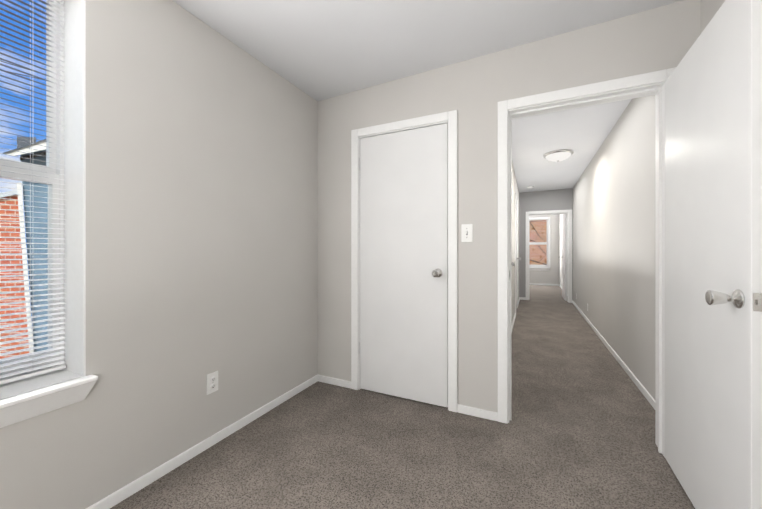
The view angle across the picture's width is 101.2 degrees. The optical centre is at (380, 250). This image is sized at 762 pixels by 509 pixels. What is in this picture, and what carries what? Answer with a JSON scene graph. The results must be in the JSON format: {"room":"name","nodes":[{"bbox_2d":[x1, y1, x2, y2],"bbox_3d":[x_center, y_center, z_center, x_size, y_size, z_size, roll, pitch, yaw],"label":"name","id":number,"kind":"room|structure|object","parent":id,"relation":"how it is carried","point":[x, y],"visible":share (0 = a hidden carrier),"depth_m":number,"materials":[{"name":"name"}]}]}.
{"room":"empty bedroom","nodes":[
{"label":"empty bedroom","id":0,"kind":"room"},
{"bbox_2d":[0,0,317,508],"bbox_3d":[-0.301,-0.125,3.552,0.385,2.500,9.490,0,0,26],"label":"wall","id":1,"kind":"structure","parent":0,"point":[177,174],"depth_m":1.51,"materials":[{"name":"grey paint"}]},
{"bbox_2d":[86,374,317,508],"bbox_3d":[-1.351,1.097,1.016,0.014,0.056,3.730,0,0,26],"label":"baseboard","id":2,"kind":"structure","parent":1,"relation":"attached to","point":[128,490],"depth_m":1.68,"materials":[{"name":"white wood"}]},
{"bbox_2d":[207,371,217,394],"bbox_3d":[-0.973,0.765,1.808,0.008,0.115,0.072,0,0,26],"label":"outlet","id":3,"kind":"object","parent":1,"relation":"attached to","point":[212,382],"visible":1,"depth_m":1.80,"materials":[{"name":"white plastic"}]},
{"bbox_2d":[110,285,694,508],"bbox_3d":[1.464,1.175,4.838,3.430,0.100,13.340,0,0,26],"label":"floor","id":4,"kind":"structure","parent":0,"point":[577,431],"depth_m":1.76,"materials":[{"name":"carpet"}]},
{"bbox_2d":[172,0,682,192],"bbox_3d":[1.464,-1.377,4.839,3.430,0.196,13.340,0,0,26],"label":"ceiling","id":5,"kind":"structure","parent":0,"point":[318,50],"depth_m":1.93,"materials":[{"name":"paint"}]},
{"bbox_2d":[543,149,573,161],"bbox_3d":[2.412,-1.264,4.260,0.360,0.117,0.360,0,0,26],"label":"light","id":6,"kind":"object","parent":5,"relation":"attached to","point":[558,155],"visible":1,"depth_m":4.16,"materials":[{"name":"white glass"}]},
{"bbox_2d":[318,0,700,457],"bbox_3d":[0.591,-0.125,2.229,2.460,2.500,0.172,0,0,26],"label":"wall","id":7,"kind":"structure","parent":0,"point":[477,105],"depth_m":2.11,"materials":[{"name":"grey paint"}]},
{"bbox_2d":[318,374,350,388],"bbox_3d":[-0.382,1.097,2.612,0.317,0.056,0.014,0,0,26],"label":"baseboard","id":8,"kind":"structure","parent":7,"relation":"attached to","point":[325,379],"depth_m":2.61,"materials":[{"name":"white wood"}]},
{"bbox_2d":[359,123,447,406],"bbox_3d":[0.138,0.107,2.347,0.716,2.012,0.113,0,0,26],"label":"closet door","id":9,"kind":"structure","parent":7,"relation":"in","point":[403,347],"depth_m":2.35,"materials":[{"name":"white wood"}]},
{"bbox_2d":[461,224,472,241],"bbox_3d":[0.587,-0.118,2.142,0.075,0.122,0.020,0,0,26],"label":"light switch","id":10,"kind":"object","parent":7,"relation":"attached to","point":[466,232],"visible":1,"depth_m":2.14,"materials":[{"name":"white plastic"}]},
{"bbox_2d":[665,0,761,508],"bbox_3d":[1.352,0.107,1.326,0.191,2.012,0.790,0,0,26],"label":"entry door","id":11,"kind":"structure","parent":7,"relation":"in","point":[713,270],"depth_m":1.18,"materials":[{"name":"white wood"}]},
{"bbox_2d":[512,162,518,322],"bbox_3d":[1.925,-0.125,4.705,0.136,2.500,5.480,0,0,26],"label":"wall","id":12,"kind":"structure","parent":0,"point":[515,195],"depth_m":5.18,"materials":[{"name":"grey paint"}]},
{"bbox_2d":[516,203,520,308],"bbox_3d":[2.501,0.107,5.734,0.113,2.012,0.781,0,0,26],"label":"hall door","id":13,"kind":"structure","parent":12,"relation":"in","point":[516,256],"depth_m":5.89,"materials":[{"name":"white wood"}]},
{"bbox_2d":[529,214,558,283],"bbox_3d":[4.221,-0.125,10.725,3.290,2.500,0.340,0,0,26],"label":"wall","id":14,"kind":"structure","parent":0,"point":[548,273],"depth_m":10.00,"materials":[{"name":"grey paint"}]},
{"bbox_2d":[529,283,558,285],"bbox_3d":[4.238,1.097,10.565,3.120,0.056,0.014,0,0,26],"label":"baseboard","id":15,"kind":"structure","parent":14,"relation":"attached to","point":[545,284],"depth_m":10.09,"materials":[{"name":"white wood"}]},
{"bbox_2d":[519,188,572,302],"bbox_3d":[2.718,-0.125,7.442,3.150,2.500,0.172,0,0,26],"label":"wall","id":16,"kind":"structure","parent":0,"point":[553,202],"depth_m":6.96,"materials":[{"name":"grey paint"}]},
{"bbox_2d":[559,214,566,300],"bbox_3d":[4.245,0.156,7.235,0.191,1.914,0.768,0,0,26],"label":"room door","id":17,"kind":"structure","parent":16,"relation":"in","point":[564,256],"depth_m":7.04,"materials":[{"name":"white wood"}]},
{"bbox_2d":[559,0,724,399],"bbox_3d":[2.946,-0.125,4.125,0.140,2.500,13.340,0,0,26],"label":"wall","id":18,"kind":"structure","parent":0,"point":[614,237],"depth_m":3.00,"materials":[{"name":"grey paint"}]},
{"bbox_2d":[572,300,654,408],"bbox_3d":[2.912,1.097,4.230,0.014,0.056,5.480,0,0,26],"label":"baseboard","id":19,"kind":"structure","parent":18,"relation":"attached to","point":[643,390],"depth_m":2.96,"materials":[{"name":"white wood"}]},
{"label":"outside","id":20,"kind":"structure","parent":0,"visible":0},
{"bbox_3d":[4.522,7.225,8.826,80.000,0.200,100.000,0,0,26],"label":"ground","id":21,"kind":"structure","parent":20,"visible":0},
{"bbox_2d":[0,61,47,358],"bbox_3d":[-9.295,4.569,6.908,12.132,20.792,5.049,0,0,26],"label":"neighbouring house","id":22,"kind":"structure","parent":21,"relation":"on","point":[34,187],"depth_m":5.08,"materials":[{"name":"red brick"}]},
{"bbox_2d":[529,220,546,264],"bbox_3d":[9.258,-0.374,18.661,18.000,15.000,5.070,0,0,26],"label":"brick house","id":23,"kind":"structure","parent":21,"relation":"on","point":[532,236],"depth_m":16.40,"materials":[{"name":"red brick"}]},
{"bbox_2d":[529,221,546,264],"bbox_3d":[6.756,2.028,13.777,1.830,10.199,1.687,0,0,26],"label":"tree","id":24,"kind":"object","parent":21,"relation":"on","point":[533,249],"depth_m":13.73,"materials":[{"name":"plant"}]}
]}

